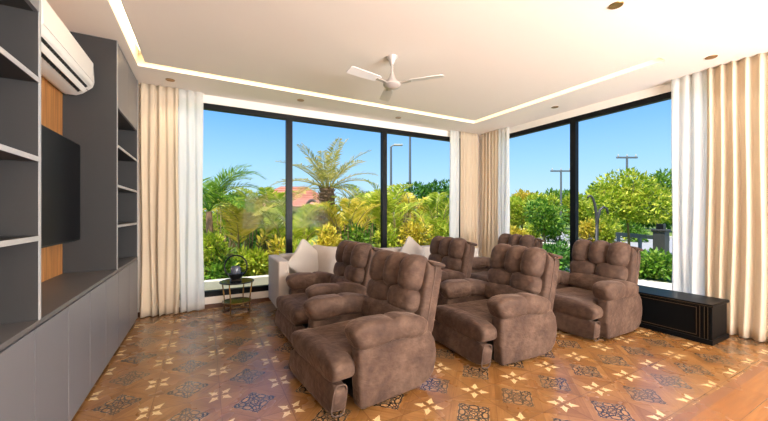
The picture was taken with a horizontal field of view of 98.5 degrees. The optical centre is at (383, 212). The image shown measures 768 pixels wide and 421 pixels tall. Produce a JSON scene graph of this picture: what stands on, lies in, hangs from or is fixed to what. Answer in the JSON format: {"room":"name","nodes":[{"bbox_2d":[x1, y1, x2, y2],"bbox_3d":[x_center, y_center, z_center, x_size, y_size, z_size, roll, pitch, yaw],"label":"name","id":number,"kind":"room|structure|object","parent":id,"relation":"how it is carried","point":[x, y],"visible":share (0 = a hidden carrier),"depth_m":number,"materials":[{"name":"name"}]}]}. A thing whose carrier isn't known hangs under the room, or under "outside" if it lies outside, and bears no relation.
{"room":"home theater room","nodes":[
{"label":"home theater room","id":0,"kind":"room"},
{"bbox_2d":[138,85,479,311],"bbox_3d":[-0.755,-0.155,5.526,6.570,2.910,0.200,0,0,-28],"label":"wall","id":1,"kind":"structure","parent":0,"point":[209,99],"depth_m":4.89,"materials":[{"name":"white paint"}]},
{"bbox_2d":[138,297,270,316],"bbox_3d":[-0.549,1.272,5.514,5.780,0.055,0.018,0,0,-28],"label":"baseboard","id":2,"kind":"structure","parent":1,"relation":"attached to","point":[257,300],"depth_m":4.60,"materials":[{"name":"brown wood"}]},
{"bbox_2d":[178,99,459,299],"bbox_3d":[-0.669,-0.175,5.515,4.970,2.650,0.082,0,0,-28],"label":"window","id":3,"kind":"structure","parent":1,"relation":"in","point":[289,119],"depth_m":5.07,"materials":[{"name":"black metal"}]},
{"bbox_2d":[46,0,767,135],"bbox_3d":[1.341,-1.740,1.703,6.620,0.260,9.020,0,0,-28],"label":"ceiling","id":4,"kind":"structure","parent":0,"point":[502,63],"depth_m":3.18,"materials":[{"name":"paint"}]},
{"bbox_2d":[140,83,179,317],"bbox_3d":[-2.827,-0.159,4.184,0.421,2.894,0.104,0,0,-28],"label":"curtain","id":5,"kind":"object","parent":4,"relation":"hanging from","point":[160,257],"visible":1,"depth_m":4.17,"materials":[{"name":"fabric"}]},
{"bbox_2d":[178,89,204,312],"bbox_3d":[-2.528,-0.159,4.350,0.303,2.894,0.070,0,0,-28],"label":"sheer curtain","id":6,"kind":"object","parent":4,"relation":"hanging from","point":[190,114],"visible":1,"depth_m":4.34,"materials":[{"name":"fabric"}]},
{"bbox_2d":[346,54,443,101],"bbox_3d":[-0.003,-1.446,3.424,0.909,0.327,0.944,0,0,-28],"label":"ceiling fan","id":7,"kind":"object","parent":4,"relation":"hanging from","point":[391,84],"visible":1,"depth_m":3.34,"materials":[{"name":"metal"}]},
{"bbox_2d":[449,130,459,237],"bbox_3d":[1.385,-0.159,6.459,0.265,2.894,0.062,0,0,-28],"label":"sheer curtain","id":8,"kind":"object","parent":4,"relation":"hanging from","point":[454,135],"visible":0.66,"depth_m":6.45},
{"bbox_2d":[460,131,477,247],"bbox_3d":[1.706,-0.159,6.636,0.494,2.894,0.095,0,0,-28],"label":"curtain","id":9,"kind":"object","parent":4,"relation":"hanging from","point":[468,141],"visible":0.73,"depth_m":6.63,"materials":[{"name":"fabric"}]},
{"bbox_2d":[482,130,497,256],"bbox_3d":[2.109,-0.159,6.550,0.076,2.894,0.456,0,0,-28],"label":"curtain","id":10,"kind":"object","parent":4,"relation":"hanging from","point":[490,139],"visible":0.8,"depth_m":6.55,"materials":[{"name":"fabric"}]},
{"bbox_2d":[498,127,509,237],"bbox_3d":[2.264,-0.159,6.271,0.059,2.894,0.274,0,0,-25],"label":"sheer curtain","id":11,"kind":"object","parent":4,"relation":"hanging from","point":[503,134],"visible":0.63,"depth_m":6.26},
{"bbox_2d":[608,1,623,9],"bbox_3d":[1.797,-1.607,2.563,0.100,0.006,0.100,0,0,-28],"label":"recessed light","id":12,"kind":"object","parent":4,"relation":"in","point":[618,4],"visible":1,"depth_m":2.56,"materials":[{"name":"gold metal"}]},
{"bbox_2d":[671,70,706,295],"bbox_3d":[3.544,-0.159,3.833,0.089,2.894,0.360,0,0,-28],"label":"sheer curtain","id":13,"kind":"object","parent":4,"relation":"hanging from","point":[688,92],"visible":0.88,"depth_m":3.86,"materials":[{"name":"fabric"}]},
{"bbox_2d":[705,53,767,341],"bbox_3d":[3.837,-0.159,3.267,0.110,2.894,1.008,0,0,-28],"label":"curtain","id":14,"kind":"object","parent":4,"relation":"hanging from","point":[736,217],"visible":0.96,"depth_m":3.48,"materials":[{"name":"fabric"}]},
{"bbox_2d":[71,301,767,420],"bbox_3d":[1.341,1.360,1.703,6.620,0.120,9.020,0,0,-28],"label":"floor","id":15,"kind":"structure","parent":0,"point":[208,364],"depth_m":2.55,"materials":[{"name":"brown wood"}]},
{"bbox_2d":[0,330,34,420],"bbox_3d":[-1.751,0.928,1.304,0.400,0.744,0.437,0,0,-28],"label":"base cabinet","id":16,"kind":"object","parent":15,"relation":"on","point":[17,360],"visible":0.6,"depth_m":1.45,"materials":[{"name":"grey laminate"}]},
{"bbox_2d":[32,307,68,420],"bbox_3d":[-1.963,0.928,1.695,0.400,0.744,0.447,0,0,-28],"label":"base cabinet","id":17,"kind":"object","parent":15,"relation":"on","point":[52,335],"visible":0.54,"depth_m":1.78,"materials":[{"name":"grey laminate"}]},
{"bbox_2d":[66,292,89,420],"bbox_3d":[-2.170,0.928,2.078,0.400,0.744,0.417,0,0,-28],"label":"base cabinet","id":18,"kind":"object","parent":15,"relation":"on","point":[79,310],"visible":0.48,"depth_m":2.16,"materials":[{"name":"grey laminate"}]},
{"bbox_2d":[89,281,105,390],"bbox_3d":[-2.372,0.928,2.452,0.400,0.744,0.427,0,0,-28],"label":"base cabinet","id":19,"kind":"object","parent":15,"relation":"on","point":[97,294],"visible":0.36,"depth_m":2.52,"materials":[{"name":"grey laminate"}]},
{"bbox_2d":[105,273,117,365],"bbox_3d":[-2.581,0.928,2.839,0.400,0.744,0.447,0,0,-28],"label":"base cabinet","id":20,"kind":"object","parent":15,"relation":"on","point":[111,282],"visible":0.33,"depth_m":2.90,"materials":[{"name":"grey laminate"}]},
{"bbox_2d":[117,265,128,346],"bbox_3d":[-2.807,0.928,3.257,0.400,0.744,0.497,0,0,-28],"label":"base cabinet","id":21,"kind":"object","parent":15,"relation":"on","point":[123,274],"visible":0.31,"depth_m":3.33,"materials":[{"name":"grey laminate"}]},
{"bbox_2d":[129,259,137,329],"bbox_3d":[-3.050,0.928,3.705,0.400,0.744,0.517,0,0,-28],"label":"base cabinet","id":22,"kind":"object","parent":15,"relation":"on","point":[133,267],"visible":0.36,"depth_m":3.79,"materials":[{"name":"grey laminate"}]},
{"bbox_2d":[0,257,137,350],"bbox_3d":[-2.042,0.542,1.840,0.398,0.025,4.780,0,0,-28],"label":"countertop","id":23,"kind":"structure","parent":22,"relation":"on","point":[57,292],"depth_m":2.21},
{"bbox_2d":[0,0,40,323],"bbox_3d":[-1.575,-0.539,0.979,0.400,2.137,1.320,0,0,-28],"label":"shelf unit","id":24,"kind":"object","parent":23,"relation":"on","point":[20,20],"visible":1,"depth_m":1.60,"materials":[{"name":"grey laminate"}]},
{"bbox_2d":[63,31,137,272],"bbox_3d":[-2.919,-0.539,3.463,0.400,2.137,1.070,0,0,-28],"label":"shelf unit","id":25,"kind":"object","parent":23,"relation":"on","point":[103,119],"visible":0.91,"depth_m":3.05,"materials":[{"name":"grey laminate"}]},
{"bbox_2d":[219,277,253,315],"bbox_3d":[-1.929,1.092,4.345,0.424,0.412,0.424,0,0,-28],"label":"side table","id":26,"kind":"object","parent":15,"relation":"on","point":[236,300],"visible":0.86,"depth_m":4.31,"materials":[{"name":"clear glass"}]},
{"bbox_2d":[224,255,247,281],"bbox_3d":[-1.938,0.716,4.330,0.240,0.344,0.190,0,0,29],"label":"candle lantern","id":27,"kind":"object","parent":26,"relation":"on","point":[236,274],"visible":1,"depth_m":4.29,"materials":[{"name":"black metal"}]},
{"bbox_2d":[223,297,248,303],"bbox_3d":[-1.929,1.151,4.345,0.336,0.008,0.336,0,0,-28],"label":"shelf","id":28,"kind":"object","parent":26,"relation":"attached to","point":[236,300],"depth_m":4.34,"materials":[{"name":"clear glass"}]},
{"bbox_2d":[274,240,381,341],"bbox_3d":[-0.610,0.816,3.731,1.046,0.968,0.920,0,0,-31],"label":"recliner","id":29,"kind":"object","parent":15,"relation":"on","point":[351,269],"visible":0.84,"depth_m":3.60,"materials":[{"name":"brown fabric"}]},
{"bbox_2d":[276,293,308,324],"bbox_3d":[-0.718,1.018,3.665,0.777,0.203,0.780,0,0,-31],"label":"seat cushion","id":30,"kind":"object","parent":29,"relation":"on","point":[291,311],"depth_m":3.40,"materials":[{"name":"brown fabric"}]},
{"bbox_2d":[329,274,360,284],"bbox_3d":[-0.448,0.836,3.830,0.192,0.209,0.620,0,0,-31],"label":"cushion","id":31,"kind":"object","parent":29,"relation":"on","point":[333,278],"depth_m":3.78,"materials":[{"name":"brown fabric"}]},
{"bbox_2d":[333,262,364,283],"bbox_3d":[-0.406,0.687,3.856,0.201,0.204,0.640,0,0,-31],"label":"lumbar cushion","id":32,"kind":"object","parent":29,"relation":"on","point":[343,271],"depth_m":3.65,"materials":[{"name":"brown fabric"}]},
{"bbox_2d":[288,249,445,417],"bbox_3d":[-0.125,0.816,2.666,1.046,0.968,0.920,0,0,-35],"label":"recliner","id":33,"kind":"object","parent":15,"relation":"on","point":[376,347],"visible":1,"depth_m":2.40,"materials":[{"name":"brown fabric"}]},
{"bbox_2d":[291,319,354,381],"bbox_3d":[-0.229,1.018,2.593,0.777,0.203,0.780,0,0,-35],"label":"seat cushion","id":34,"kind":"object","parent":33,"relation":"on","point":[323,348],"depth_m":2.33,"materials":[{"name":"brown fabric"}]},
{"bbox_2d":[362,297,414,315],"bbox_3d":[0.029,0.836,2.776,0.192,0.209,0.620,0,0,-35],"label":"cushion","id":35,"kind":"object","parent":33,"relation":"on","point":[370,305],"depth_m":2.75,"materials":[{"name":"brown fabric"}]},
{"bbox_2d":[366,279,419,311],"bbox_3d":[0.070,0.687,2.805,0.201,0.204,0.640,0,0,-35],"label":"lumbar cushion","id":36,"kind":"object","parent":33,"relation":"on","point":[390,295],"depth_m":2.65,"materials":[{"name":"brown fabric"}]},
{"bbox_2d":[269,245,477,307],"bbox_3d":[-0.017,0.940,5.118,3.270,0.720,0.740,0,0,-28],"label":"sofa","id":37,"kind":"object","parent":15,"relation":"on","point":[279,269],"visible":0.12,"depth_m":4.25,"materials":[{"name":"fabric"}]},
{"bbox_2d":[289,239,317,272],"bbox_3d":[-1.053,0.655,4.512,0.195,0.595,0.611,0,0,42],"label":"throw cushion","id":38,"kind":"object","parent":37,"relation":"on","point":[304,258],"visible":0.7,"depth_m":4.43,"materials":[{"name":"fabric"}]},
{"bbox_2d":[312,245,336,273],"bbox_3d":[-0.831,0.660,4.689,0.414,0.426,0.223,0,0,-9],"label":"throw cushion","id":39,"kind":"object","parent":37,"relation":"on","point":[326,259],"visible":0.57,"depth_m":4.63,"materials":[{"name":"grey fabric"}]},
{"bbox_2d":[400,236,424,255],"bbox_3d":[0.454,0.645,5.362,0.540,0.527,0.185,0,0,-35],"label":"throw cushion","id":40,"kind":"object","parent":37,"relation":"on","point":[410,246],"visible":0.52,"depth_m":5.32,"materials":[{"name":"fabric"}]},
{"bbox_2d":[428,236,476,305],"bbox_3d":[0.633,0.816,4.503,1.046,0.968,0.920,0,0,-28],"label":"recliner","id":41,"kind":"object","parent":15,"relation":"on","point":[457,254],"visible":0.36,"depth_m":4.37,"materials":[{"name":"brown fabric"}]},
{"bbox_2d":[428,254,461,270],"bbox_3d":[0.843,0.687,4.617,0.201,0.204,0.640,0,0,-28],"label":"lumbar cushion","id":42,"kind":"object","parent":41,"relation":"on","point":[452,262],"depth_m":4.40,"materials":[{"name":"brown fabric"}]},
{"bbox_2d":[432,244,562,368],"bbox_3d":[1.103,0.816,3.277,1.046,0.968,0.920,0,0,-25],"label":"recliner","id":43,"kind":"object","parent":15,"relation":"on","point":[508,318],"visible":0.98,"depth_m":3.03,"materials":[{"name":"brown fabric"}]},
{"bbox_2d":[435,299,496,341],"bbox_3d":[0.988,1.018,3.222,0.777,0.203,0.780,0,0,-25],"label":"seat cushion","id":44,"kind":"object","parent":43,"relation":"on","point":[466,320],"depth_m":3.02,"materials":[{"name":"brown fabric"}]},
{"bbox_2d":[484,282,527,297],"bbox_3d":[1.273,0.836,3.358,0.192,0.209,0.620,0,0,-25],"label":"cushion","id":45,"kind":"object","parent":43,"relation":"on","point":[491,289],"depth_m":3.38,"materials":[{"name":"brown fabric"}]},
{"bbox_2d":[487,268,541,294],"bbox_3d":[1.318,0.687,3.379,0.201,0.204,0.640,0,0,-25],"label":"lumbar cushion","id":46,"kind":"object","parent":43,"relation":"on","point":[507,279],"depth_m":3.25,"materials":[{"name":"brown fabric"}]},
{"bbox_2d":[470,233,544,281],"bbox_3d":[1.831,0.816,5.105,1.046,0.968,0.920,0,0,-28],"label":"recliner","id":47,"kind":"object","parent":15,"relation":"on","point":[481,266],"visible":0.18,"depth_m":5.17,"materials":[{"name":"brown fabric"}]},
{"bbox_2d":[470,271,487,281],"bbox_3d":[1.719,1.018,5.045,0.777,0.203,0.780,0,0,-28],"label":"seat cushion","id":48,"kind":"object","parent":47,"relation":"on","point":[480,275],"depth_m":4.94,"materials":[{"name":"brown fabric"}]},
{"bbox_2d":[553,239,642,340],"bbox_3d":[2.354,0.816,3.865,1.046,0.968,0.920,0,0,-28],"label":"recliner","id":49,"kind":"object","parent":15,"relation":"on","point":[599,296],"visible":0.82,"depth_m":3.60,"materials":[{"name":"brown fabric"}]},
{"bbox_2d":[553,287,602,319],"bbox_3d":[2.242,1.018,3.804,0.777,0.203,0.780,0,0,-28],"label":"seat cushion","id":50,"kind":"object","parent":49,"relation":"on","point":[570,303],"depth_m":3.53,"materials":[{"name":"brown fabric"}]},
{"bbox_2d":[569,272,612,290],"bbox_3d":[2.520,0.836,3.955,0.192,0.209,0.620,0,0,-28],"label":"cushion","id":51,"kind":"object","parent":49,"relation":"on","point":[579,280],"depth_m":3.97,"materials":[{"name":"brown fabric"}]},
{"bbox_2d":[570,260,627,280],"bbox_3d":[2.564,0.687,3.978,0.201,0.204,0.640,0,0,-28],"label":"lumbar cushion","id":52,"kind":"object","parent":49,"relation":"on","point":[599,270],"depth_m":3.89,"materials":[{"name":"brown fabric"}]},
{"bbox_2d":[638,285,729,345],"bbox_3d":[2.930,1.100,4.193,0.436,0.400,1.962,0,0,-28],"label":"chest","id":53,"kind":"object","parent":15,"relation":"on","point":[693,317],"visible":0.49,"depth_m":3.44,"materials":[{"name":"black paint"}]},
{"bbox_2d":[204,220,671,282],"bbox_3d":[-3.455,1.570,37.922,150.000,0.300,150.000,0,0,-28],"label":"ground","id":54,"kind":"structure","parent":0,"point":[567,227],"depth_m":17.09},
{"bbox_2d":[203,203,231,245],"bbox_3d":[-5.686,0.404,11.003,1.828,2.335,1.556,0,0,-28],"label":"bush","id":55,"kind":"object","parent":54,"relation":"on","point":[227,238],"visible":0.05,"depth_m":10.91,"materials":[{"name":"green plant"}]},
{"bbox_2d":[203,229,232,279],"bbox_3d":[-3.402,0.902,6.557,1.002,1.223,0.812,0,0,28],"label":"shrub","id":56,"kind":"object","parent":54,"relation":"on","point":[209,236],"visible":0.48,"depth_m":6.45,"materials":[{"name":"green plant"}]},
{"bbox_2d":[204,242,247,279],"bbox_3d":[-3.099,1.044,6.450,0.872,0.957,0.916,0,0,-28],"label":"shrub","id":57,"kind":"object","parent":54,"relation":"on","point":[218,272],"visible":0.52,"depth_m":6.30,"materials":[{"name":"green plant"}]},
{"bbox_2d":[203,187,264,256],"bbox_3d":[-4.293,0.328,8.925,2.050,2.192,1.878,0,0,-28],"label":"areca palm","id":58,"kind":"object","parent":54,"relation":"on","point":[217,216],"visible":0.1,"depth_m":8.91,"materials":[{"name":"green plant"}]},
{"bbox_2d":[203,163,268,279],"bbox_3d":[-3.558,0.192,6.611,2.117,2.462,1.938,0,0,29],"label":"palm","id":59,"kind":"object","parent":54,"relation":"on","point":[213,194],"visible":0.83,"depth_m":6.59,"materials":[{"name":"green plant"}]},
{"bbox_2d":[204,275,268,290],"bbox_3d":[-4.222,1.290,5.021,5.350,0.260,0.150,0,0,-28],"label":"wall","id":60,"kind":"structure","parent":54,"relation":"on","point":[214,284],"depth_m":5.80,"materials":[{"name":"paint"}]},
{"bbox_2d":[203,197,284,259],"bbox_3d":[-3.177,0.514,7.531,1.974,1.820,1.770,0,0,27],"label":"areca palm","id":61,"kind":"object","parent":54,"relation":"on","point":[244,223],"visible":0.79,"depth_m":7.18,"materials":[{"name":"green plant"}]},
{"bbox_2d":[230,244,268,276],"bbox_3d":[-2.649,1.047,6.603,0.859,0.906,0.888,0,0,-17],"label":"shrub","id":62,"kind":"object","parent":54,"relation":"on","point":[251,257],"visible":0.73,"depth_m":6.46,"materials":[{"name":"green plant"}]},
{"bbox_2d":[234,218,284,254],"bbox_3d":[-4.120,0.734,10.979,1.754,1.711,1.733,0,0,13],"label":"bush","id":63,"kind":"object","parent":54,"relation":"on","point":[258,233],"visible":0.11,"depth_m":10.45,"materials":[{"name":"green plant"}]},
{"bbox_2d":[232,186,295,252],"bbox_3d":[-3.296,0.358,9.136,1.780,2.131,1.917,0,0,-4],"label":"areca palm","id":64,"kind":"object","parent":54,"relation":"on","point":[262,225],"visible":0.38,"depth_m":8.81,"materials":[{"name":"green plant"}]},
{"bbox_2d":[257,234,284,274],"bbox_3d":[-2.253,0.979,6.958,0.925,1.135,0.916,0,0,-3],"label":"shrub","id":65,"kind":"object","parent":54,"relation":"on","point":[276,251],"visible":0.16,"depth_m":6.79,"materials":[{"name":"yellow plant"}]},
{"bbox_2d":[249,190,338,247],"bbox_3d":[-2.137,0.464,7.777,2.170,1.921,2.111,0,0,-28],"label":"areca palm","id":66,"kind":"object","parent":54,"relation":"on","point":[299,228],"visible":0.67,"depth_m":7.49,"materials":[{"name":"green plant"}]},
{"bbox_2d":[255,186,335,231],"bbox_3d":[-7.069,-0.330,26.000,7.000,3.500,4.800,0,0,-8],"label":"house","id":67,"kind":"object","parent":54,"relation":"on","point":[303,199],"visible":0.12,"depth_m":24.58,"materials":[{"name":"paint"}]},
{"bbox_2d":[280,235,315,252],"bbox_3d":[-1.678,0.990,6.783,0.815,1.130,0.954,0,0,13],"label":"shrub","id":68,"kind":"object","parent":54,"relation":"on","point":[310,240],"visible":0.02,"depth_m":6.62,"materials":[{"name":"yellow plant"}]},
{"bbox_2d":[269,137,377,244],"bbox_3d":[-1.753,-0.473,9.933,3.361,3.787,3.315,0,0,-28],"label":"date palm","id":69,"kind":"object","parent":54,"relation":"on","point":[326,191],"visible":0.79,"depth_m":9.72,"materials":[{"name":"green plant"}]},
{"bbox_2d":[312,221,342,246],"bbox_3d":[-1.194,0.855,7.203,0.730,1.401,0.980,0,0,19],"label":"shrub","id":70,"kind":"object","parent":54,"relation":"on","point":[332,241],"visible":0.3,"depth_m":7.08,"materials":[{"name":"yellow plant"}]},
{"bbox_2d":[310,197,379,243],"bbox_3d":[-0.941,0.541,7.902,1.982,1.768,1.716,0,0,5],"label":"areca palm","id":71,"kind":"object","parent":54,"relation":"on","point":[346,212],"visible":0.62,"depth_m":7.67,"materials":[{"name":"yellow plant"}]},
{"bbox_2d":[336,202,373,240],"bbox_3d":[-1.260,0.533,13.113,1.804,2.188,1.574,0,0,-28],"label":"bush","id":72,"kind":"object","parent":54,"relation":"on","point":[342,231],"visible":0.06,"depth_m":12.76,"materials":[{"name":"green plant"}]},
{"bbox_2d":[342,221,371,243],"bbox_3d":[-0.521,0.855,7.520,0.795,1.386,0.912,0,0,-28],"label":"shrub","id":73,"kind":"object","parent":54,"relation":"on","point":[361,236],"visible":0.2,"depth_m":7.50,"materials":[{"name":"green plant"}]},
{"bbox_2d":[326,183,393,244],"bbox_3d":[-0.715,0.252,9.678,1.993,2.342,1.815,0,0,-4],"label":"areca palm","id":74,"kind":"object","parent":54,"relation":"on","point":[369,193],"visible":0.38,"depth_m":9.74,"materials":[{"name":"green plant"}]},
{"bbox_2d":[371,223,400,247],"bbox_3d":[0.065,0.873,7.767,0.788,1.346,0.921,0,0,-2],"label":"shrub","id":75,"kind":"object","parent":54,"relation":"on","point":[390,237],"visible":0.28,"depth_m":7.70,"materials":[{"name":"green plant"}]},
{"bbox_2d":[355,179,427,246],"bbox_3d":[0.252,0.275,8.576,1.743,2.295,1.862,0,0,32],"label":"areca palm","id":76,"kind":"object","parent":54,"relation":"on","point":[392,213],"visible":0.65,"depth_m":8.22,"materials":[{"name":"green plant"}]},
{"bbox_2d":[390,144,402,189],"bbox_3d":[0.578,-0.955,16.008,0.648,4.750,0.180,0,0,-2],"label":"street lamp","id":77,"kind":"object","parent":54,"relation":"on","point":[394,144],"visible":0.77,"depth_m":15.95,"materials":[{"name":"metal"}]},
{"bbox_2d":[388,184,431,241],"bbox_3d":[0.766,0.283,10.181,1.978,2.282,1.833,0,0,-28],"label":"areca palm","id":78,"kind":"object","parent":54,"relation":"on","point":[409,214],"visible":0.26,"depth_m":10.03,"materials":[{"name":"yellow plant"}]},
{"bbox_2d":[409,137,410,192],"bbox_3d":[1.335,-1.740,17.000,0.182,6.320,0.182,0,0,-28],"label":"pole","id":79,"kind":"object","parent":54,"relation":"on","point":[409,137],"visible":0.19,"depth_m":16.95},
{"bbox_2d":[397,216,435,246],"bbox_3d":[0.751,0.797,7.968,0.885,1.465,0.906,0,0,45],"label":"shrub","id":80,"kind":"object","parent":54,"relation":"on","point":[414,230],"visible":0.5,"depth_m":7.93,"materials":[{"name":"yellow plant"}]},
{"bbox_2d":[396,179,449,237],"bbox_3d":[2.442,-0.198,17.182,4.152,3.258,3.752,0,0,6],"label":"tree","id":81,"kind":"object","parent":54,"relation":"on","point":[425,190],"visible":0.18,"depth_m":16.34,"materials":[{"name":"green plant"}]},
{"bbox_2d":[403,192,448,238],"bbox_3d":[1.469,0.416,9.093,1.710,2.015,1.996,0,0,-28],"label":"areca palm","id":82,"kind":"object","parent":54,"relation":"on","point":[434,199],"visible":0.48,"depth_m":8.93,"materials":[{"name":"green plant"}]},
{"bbox_2d":[426,221,448,244],"bbox_3d":[1.384,0.816,8.143,0.848,1.393,0.886,0,0,-28],"label":"shrub","id":83,"kind":"object","parent":54,"relation":"on","point":[443,230],"visible":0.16,"depth_m":8.03,"materials":[{"name":"green plant"}]},
{"bbox_2d":[510,194,527,227],"bbox_3d":[8.990,0.002,23.962,3.011,2.892,2.855,0,0,4],"label":"tree","id":84,"kind":"object","parent":54,"relation":"on","point":[516,211],"visible":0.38,"depth_m":23.08,"materials":[{"name":"green plant"}]},
{"bbox_2d":[510,225,528,235],"bbox_3d":[5.966,1.003,15.505,1.374,1.143,1.764,0,0,-28],"label":"bush","id":85,"kind":"object","parent":54,"relation":"on","point":[513,230],"visible":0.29,"depth_m":15.12,"materials":[{"name":"yellow plant"}]},
{"bbox_2d":[511,189,538,228],"bbox_3d":[12.203,-0.353,29.142,2.887,3.603,3.493,0,0,-22],"label":"tree","id":86,"kind":"object","parent":54,"relation":"on","point":[521,193],"visible":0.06,"depth_m":28.48,"materials":[{"name":"yellow plant"}]},
{"bbox_2d":[521,222,542,238],"bbox_3d":[7.020,0.910,15.937,1.419,1.299,1.454,0,0,-28],"label":"bush","id":87,"kind":"object","parent":54,"relation":"on","point":[530,227],"visible":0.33,"depth_m":15.68,"materials":[{"name":"green plant"}]},
{"bbox_2d":[524,190,560,219],"bbox_3d":[11.458,-0.092,24.028,2.769,3.120,2.974,0,0,24],"label":"tree","id":88,"kind":"object","parent":54,"relation":"on","point":[551,196],"visible":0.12,"depth_m":23.69,"materials":[{"name":"green plant"}]},
{"bbox_2d":[521,196,569,243],"bbox_3d":[5.621,0.376,11.504,1.671,2.098,1.594,0,0,16],"label":"tree","id":89,"kind":"object","parent":54,"relation":"on","point":[546,211],"visible":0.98,"depth_m":11.28,"materials":[{"name":"green plant"}]},
{"bbox_2d":[540,218,569,242],"bbox_3d":[8.043,0.851,15.544,1.546,1.453,1.180,0,0,-16],"label":"bush","id":90,"kind":"object","parent":54,"relation":"on","point":[565,232],"visible":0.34,"depth_m":15.38,"materials":[{"name":"green plant"}]},
{"bbox_2d":[543,240,569,271],"bbox_3d":[4.133,1.078,8.210,1.155,0.910,1.228,0,0,-28],"label":"bush","id":91,"kind":"object","parent":54,"relation":"on","point":[551,248],"visible":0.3,"depth_m":7.92,"materials":[{"name":"green plant"}]},
{"bbox_2d":[543,187,569,226],"bbox_3d":[15.706,-0.456,29.264,3.252,3.808,3.689,0,0,-28],"label":"tree","id":92,"kind":"object","parent":54,"relation":"on","point":[564,192],"visible":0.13,"depth_m":28.83,"materials":[{"name":"green plant"}]},
{"bbox_2d":[550,168,569,228],"bbox_3d":[14.438,-1.120,27.000,1.700,5.080,0.171,0,0,0],"label":"utility pole","id":93,"kind":"object","parent":54,"relation":"on","point":[552,170],"visible":0.8,"depth_m":26.95,"materials":[{"name":"metal"}]},
{"bbox_2d":[561,192,603,227],"bbox_3d":[14.715,-0.129,24.527,2.618,3.154,3.152,0,0,-28],"label":"tree","id":94,"kind":"object","parent":54,"relation":"on","point":[566,201],"visible":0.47,"depth_m":24.04,"materials":[{"name":"green plant"}]},
{"bbox_2d":[579,218,605,242],"bbox_3d":[9.855,0.880,15.957,1.469,1.352,1.609,0,0,-28],"label":"bush","id":95,"kind":"object","parent":54,"relation":"on","point":[585,232],"visible":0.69,"depth_m":15.74,"materials":[{"name":"yellow plant"}]},
{"bbox_2d":[587,195,608,240],"bbox_3d":[5.492,0.478,8.500,0.575,1.883,0.163,0,0,0],"label":"lamp","id":96,"kind":"object","parent":54,"relation":"on","point":[597,214],"visible":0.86,"depth_m":8.47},
{"bbox_2d":[591,218,627,242],"bbox_3d":[10.516,0.825,15.558,1.439,1.524,1.563,0,0,-28],"label":"bush","id":97,"kind":"object","parent":54,"relation":"on","point":[608,235],"visible":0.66,"depth_m":15.21,"materials":[{"name":"green plant"}]},
{"bbox_2d":[579,166,671,244],"bbox_3d":[8.325,-0.110,11.141,2.906,3.068,3.041,0,0,16],"label":"tree","id":98,"kind":"object","parent":54,"relation":"on","point":[635,198],"visible":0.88,"depth_m":10.73,"materials":[{"name":"green plant"}]},
{"bbox_2d":[615,219,650,242],"bbox_3d":[12.322,0.883,16.395,1.398,1.386,1.511,0,0,-28],"label":"bush","id":99,"kind":"object","parent":54,"relation":"on","point":[637,230],"visible":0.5,"depth_m":16.17,"materials":[{"name":"green plant"}]},
{"bbox_2d":[639,246,671,280],"bbox_3d":[5.745,1.093,7.154,1.051,0.783,1.198,0,0,14],"label":"bush","id":100,"kind":"object","parent":54,"relation":"on","point":[653,261],"visible":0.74,"depth_m":6.91,"materials":[{"name":"green plant"}]},
{"bbox_2d":[644,167,671,228],"bbox_3d":[20.360,-1.024,24.483,3.339,4.944,2.560,0,0,-14],"label":"tree","id":101,"kind":"object","parent":54,"relation":"on","point":[661,177],"visible":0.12,"depth_m":24.00,"materials":[{"name":"green plant"}]},
{"bbox_2d":[651,224,670,266],"bbox_3d":[7.197,0.850,8.600,0.320,1.140,0.320,0,0,-28],"label":"gate pillar","id":102,"kind":"structure","parent":54,"relation":"on","point":[660,234],"depth_m":8.52,"materials":[{"name":"grey concrete"}]},
{"bbox_2d":[480,82,670,256],"bbox_3d":[4.168,-0.155,3.118,0.200,2.910,8.720,0,0,-28],"label":"wall","id":103,"kind":"structure","parent":0,"point":[664,88],"depth_m":5.03,"materials":[{"name":"white paint"}]},
{"bbox_2d":[509,92,670,262],"bbox_3d":[3.170,-0.175,4.858,0.082,2.650,4.030,0,0,-28],"label":"window","id":104,"kind":"structure","parent":103,"relation":"in","point":[573,121],"depth_m":5.16,"materials":[{"name":"black metal"}]},
{"bbox_2d":[538,233,671,252],"bbox_3d":[14.442,1.410,10.084,9.000,0.020,64.000,0,0,-28],"label":"road","id":105,"kind":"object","parent":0,"point":[646,245],"depth_m":15.19,"materials":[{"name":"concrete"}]},
{"bbox_2d":[616,232,669,248],"bbox_3d":[8.894,1.080,11.500,0.081,0.680,2.400,0,0,2],"label":"barrier","id":106,"kind":"object","parent":105,"relation":"on","point":[618,234],"visible":0.45,"depth_m":11.52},
{"bbox_2d":[565,268,671,289],"bbox_3d":[5.913,1.413,3.266,2.890,0.015,12.120,0,0,-28],"label":"paving","id":107,"kind":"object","parent":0,"point":[663,285],"depth_m":6.50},
{"bbox_3d":[-1.435,-0.155,0.088,0.200,2.910,8.720,0,0,-28],"label":"wall","id":108,"kind":"structure","parent":0,"visible":0},
{"bbox_2d":[41,75,62,281],"bbox_3d":[-2.444,-0.540,2.186,0.020,2.140,1.630,0,0,-28],"label":"trim","id":109,"kind":"structure","parent":108,"relation":"attached to","point":[51,97],"depth_m":2.70,"materials":[{"name":"brown wood"}]},
{"bbox_2d":[41,124,79,247],"bbox_3d":[-2.357,-0.177,2.204,0.150,0.825,1.440,0,0,-28],"label":"television","id":110,"kind":"object","parent":108,"relation":"attached to","point":[60,156],"visible":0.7,"depth_m":2.46,"materials":[{"name":"plastic"}]},
{"bbox_2d":[41,0,93,94],"bbox_3d":[-2.429,-1.195,2.427,0.236,0.330,1.090,0,0,-28],"label":"air conditioner","id":111,"kind":"object","parent":108,"relation":"attached to","point":[64,63],"visible":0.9,"depth_m":2.42,"materials":[{"name":"white plastic"}]},
{"bbox_2d":[41,37,86,91],"bbox_3d":[-2.381,-1.071,2.453,0.066,0.062,0.920,0,0,-28],"label":"air vent","id":112,"kind":"object","parent":111,"relation":"attached to","point":[52,56],"depth_m":2.41,"materials":[{"name":"plastic"}]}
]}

